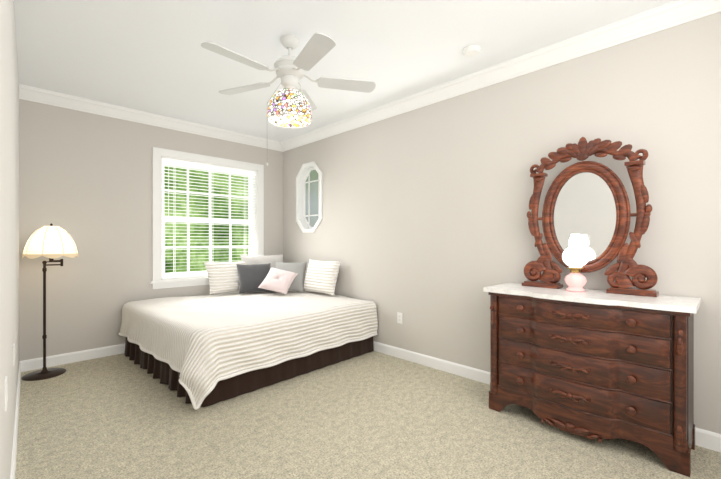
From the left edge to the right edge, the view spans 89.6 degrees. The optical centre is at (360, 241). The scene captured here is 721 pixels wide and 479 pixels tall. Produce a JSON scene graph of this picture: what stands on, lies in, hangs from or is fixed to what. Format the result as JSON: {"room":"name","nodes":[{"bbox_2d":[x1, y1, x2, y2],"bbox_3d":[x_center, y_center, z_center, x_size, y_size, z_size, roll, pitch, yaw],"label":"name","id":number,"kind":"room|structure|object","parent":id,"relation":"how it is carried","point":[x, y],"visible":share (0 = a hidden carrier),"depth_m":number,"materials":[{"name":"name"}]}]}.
{"room":"bedroom","nodes":[
{"label":"bedroom","id":0,"kind":"room"},
{"bbox_2d":[0,0,18,478],"bbox_3d":[-1.518,-0.116,1.473,0.339,2.770,5.769,0,0,-45],"label":"wall","id":1,"kind":"structure","parent":0,"point":[9,205],"depth_m":1.65,"materials":[{"name":"paint"}]},
{"bbox_2d":[5,376,7,410],"bbox_3d":[-1.376,0.589,1.410,0.009,0.116,0.072,0,0,-45],"label":"electrical outlet","id":2,"kind":"object","parent":1,"relation":"attached to","point":[6,391],"visible":1,"depth_m":1.39,"materials":[{"name":"white plastic"}]},
{"bbox_2d":[13,343,14,365],"bbox_3d":[-2.057,0.669,2.157,0.009,0.116,0.072,0,0,-45],"label":"electrical outlet","id":3,"kind":"object","parent":1,"relation":"attached to","point":[13,354],"visible":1,"depth_m":2.13,"materials":[{"name":"white plastic"}]},
{"bbox_2d":[10,361,24,478],"bbox_3d":[-1.469,1.216,1.518,0.222,0.106,5.466,0,0,-45],"label":"baseboard","id":4,"kind":"structure","parent":1,"relation":"attached to","point":[21,366],"depth_m":2.34,"materials":[{"name":"white wood"}]},
{"bbox_2d":[19,99,282,360],"bbox_3d":[-2.478,-0.116,4.466,3.740,2.770,0.150,0,0,-45],"label":"wall","id":5,"kind":"structure","parent":0,"point":[85,180],"depth_m":3.94,"materials":[{"name":"paint"}]},
{"bbox_2d":[23,343,124,370],"bbox_3d":[-2.256,1.216,4.569,2.940,0.106,0.014,0,0,-45],"label":"baseboard","id":6,"kind":"structure","parent":5,"relation":"attached to","point":[37,363],"depth_m":3.82,"materials":[{"name":"white wood"}]},
{"bbox_2d":[19,84,278,150],"bbox_3d":[-2.374,-1.445,4.390,3.180,0.112,0.104,0,0,-45],"label":"crown molding","id":7,"kind":"structure","parent":5,"relation":"attached to","point":[29,93],"depth_m":4.17,"materials":[{"name":"white wood"}]},
{"bbox_2d":[150,147,263,288],"bbox_3d":[-2.003,-0.281,4.899,1.520,1.700,0.200,0,0,-45],"label":"window","id":8,"kind":"structure","parent":5,"relation":"in","point":[256,239],"depth_m":4.74,"materials":[{"name":"white wood"}]},
{"bbox_2d":[162,158,255,277],"bbox_3d":[-1.996,-0.288,4.891,1.246,1.470,0.066,0,0,-45],"label":"window blinds","id":9,"kind":"object","parent":8,"relation":"attached to","point":[203,166],"visible":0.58,"depth_m":4.79,"materials":[{"name":"white plastic"}]},
{"bbox_2d":[14,0,675,141],"bbox_3d":[-0.507,-1.551,2.466,3.740,0.100,5.765,0,0,-45],"label":"ceiling","id":10,"kind":"structure","parent":0,"point":[152,56],"depth_m":2.77,"materials":[{"name":"white paint"}]},
{"bbox_2d":[201,32,375,165],"bbox_3d":[-0.545,-1.029,2.661,1.226,0.944,1.255,0,0,-45],"label":"ceiling fan","id":11,"kind":"object","parent":10,"relation":"hanging from","point":[291,105],"visible":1,"depth_m":2.61,"materials":[{"name":"white"}]},
{"bbox_2d":[463,45,480,56],"bbox_3d":[0.869,-1.481,2.836,0.136,0.040,0.136,0,0,-45],"label":"smoke detector","id":12,"kind":"object","parent":10,"relation":"attached to","point":[472,51],"visible":1,"depth_m":2.80,"materials":[{"name":"white plastic"}]},
{"bbox_2d":[15,351,720,478],"bbox_3d":[-0.507,1.319,2.466,3.740,0.100,5.765,0,0,-45],"label":"floor","id":13,"kind":"structure","parent":0,"point":[374,415],"depth_m":2.40,"materials":[{"name":"carpet"}]},
{"bbox_2d":[21,223,78,380],"bbox_3d":[-2.945,0.547,3.458,0.413,1.443,0.433,0,0,-45],"label":"lamp","id":14,"kind":"object","parent":13,"relation":"on","point":[51,242],"visible":1,"depth_m":3.38,"materials":[{"name":"brown metal"}]},
{"bbox_2d":[118,254,377,409],"bbox_3d":[-1.225,0.724,4.052,2.066,1.077,2.144,0,0,43],"label":"bed","id":15,"kind":"object","parent":13,"relation":"on","point":[269,320],"visible":1,"depth_m":3.50,"materials":[{"name":"white fabric"}]},
{"bbox_2d":[483,137,700,476],"bbox_3d":[1.503,0.261,2.485,0.521,2.017,1.187,0,0,-45],"label":"dresser","id":16,"kind":"object","parent":13,"relation":"on","point":[615,360],"visible":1,"depth_m":2.37,"materials":[{"name":"brown wood"}]},
{"bbox_2d":[562,234,589,291],"bbox_3d":[1.514,0.147,2.559,0.164,0.400,0.164,0,0,-45],"label":"lamp","id":17,"kind":"object","parent":16,"relation":"on","point":[576,247],"depth_m":2.53,"materials":[{"name":"white glass"}]},
{"bbox_2d":[521,137,658,297],"bbox_3d":[1.601,-0.200,2.607,0.110,1.096,0.832,0,0,-45],"label":"mirror","id":18,"kind":"object","parent":16,"relation":"on","point":[588,199],"depth_m":2.55,"materials":[{"name":"brown wood"}]},
{"bbox_2d":[283,12,720,433],"bbox_3d":[0.824,-0.116,3.673,0.150,2.770,5.615,0,0,-45],"label":"wall","id":19,"kind":"structure","parent":0,"point":[423,227],"depth_m":3.16,"materials":[{"name":"paint"}]},
{"bbox_2d":[296,161,321,232],"bbox_3d":[-0.702,-0.621,5.170,0.113,0.988,0.598,0,0,-45],"label":"window","id":20,"kind":"structure","parent":19,"relation":"in","point":[309,198],"depth_m":5.26,"materials":[{"name":"white wood"}]},
{"bbox_2d":[397,312,402,323],"bbox_3d":[0.429,0.834,3.961,0.008,0.116,0.072,0,0,-45],"label":"electrical outlet","id":21,"kind":"object","parent":19,"relation":"attached to","point":[400,318],"visible":1,"depth_m":3.95,"materials":[{"name":"white plastic"}]},
{"bbox_2d":[279,0,720,151],"bbox_3d":[0.681,-1.445,3.637,0.104,0.112,5.465,0,0,-45],"label":"crown molding","id":22,"kind":"structure","parent":19,"relation":"attached to","point":[665,16],"depth_m":2.88,"materials":[{"name":"white wood"}]},
{"bbox_2d":[373,341,720,452],"bbox_3d":[0.713,1.216,3.668,0.014,0.106,5.465,0,0,-45],"label":"baseboard","id":23,"kind":"structure","parent":19,"relation":"attached to","point":[710,440],"depth_m":3.46,"materials":[{"name":"white wood"}]},
{"label":"outside","id":24,"kind":"structure","parent":0,"visible":0},
{"bbox_2d":[164,165,248,272],"bbox_3d":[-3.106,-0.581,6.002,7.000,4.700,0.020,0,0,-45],"label":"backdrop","id":25,"kind":"structure","parent":24,"point":[220,236],"depth_m":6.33,"materials":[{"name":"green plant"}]}
]}

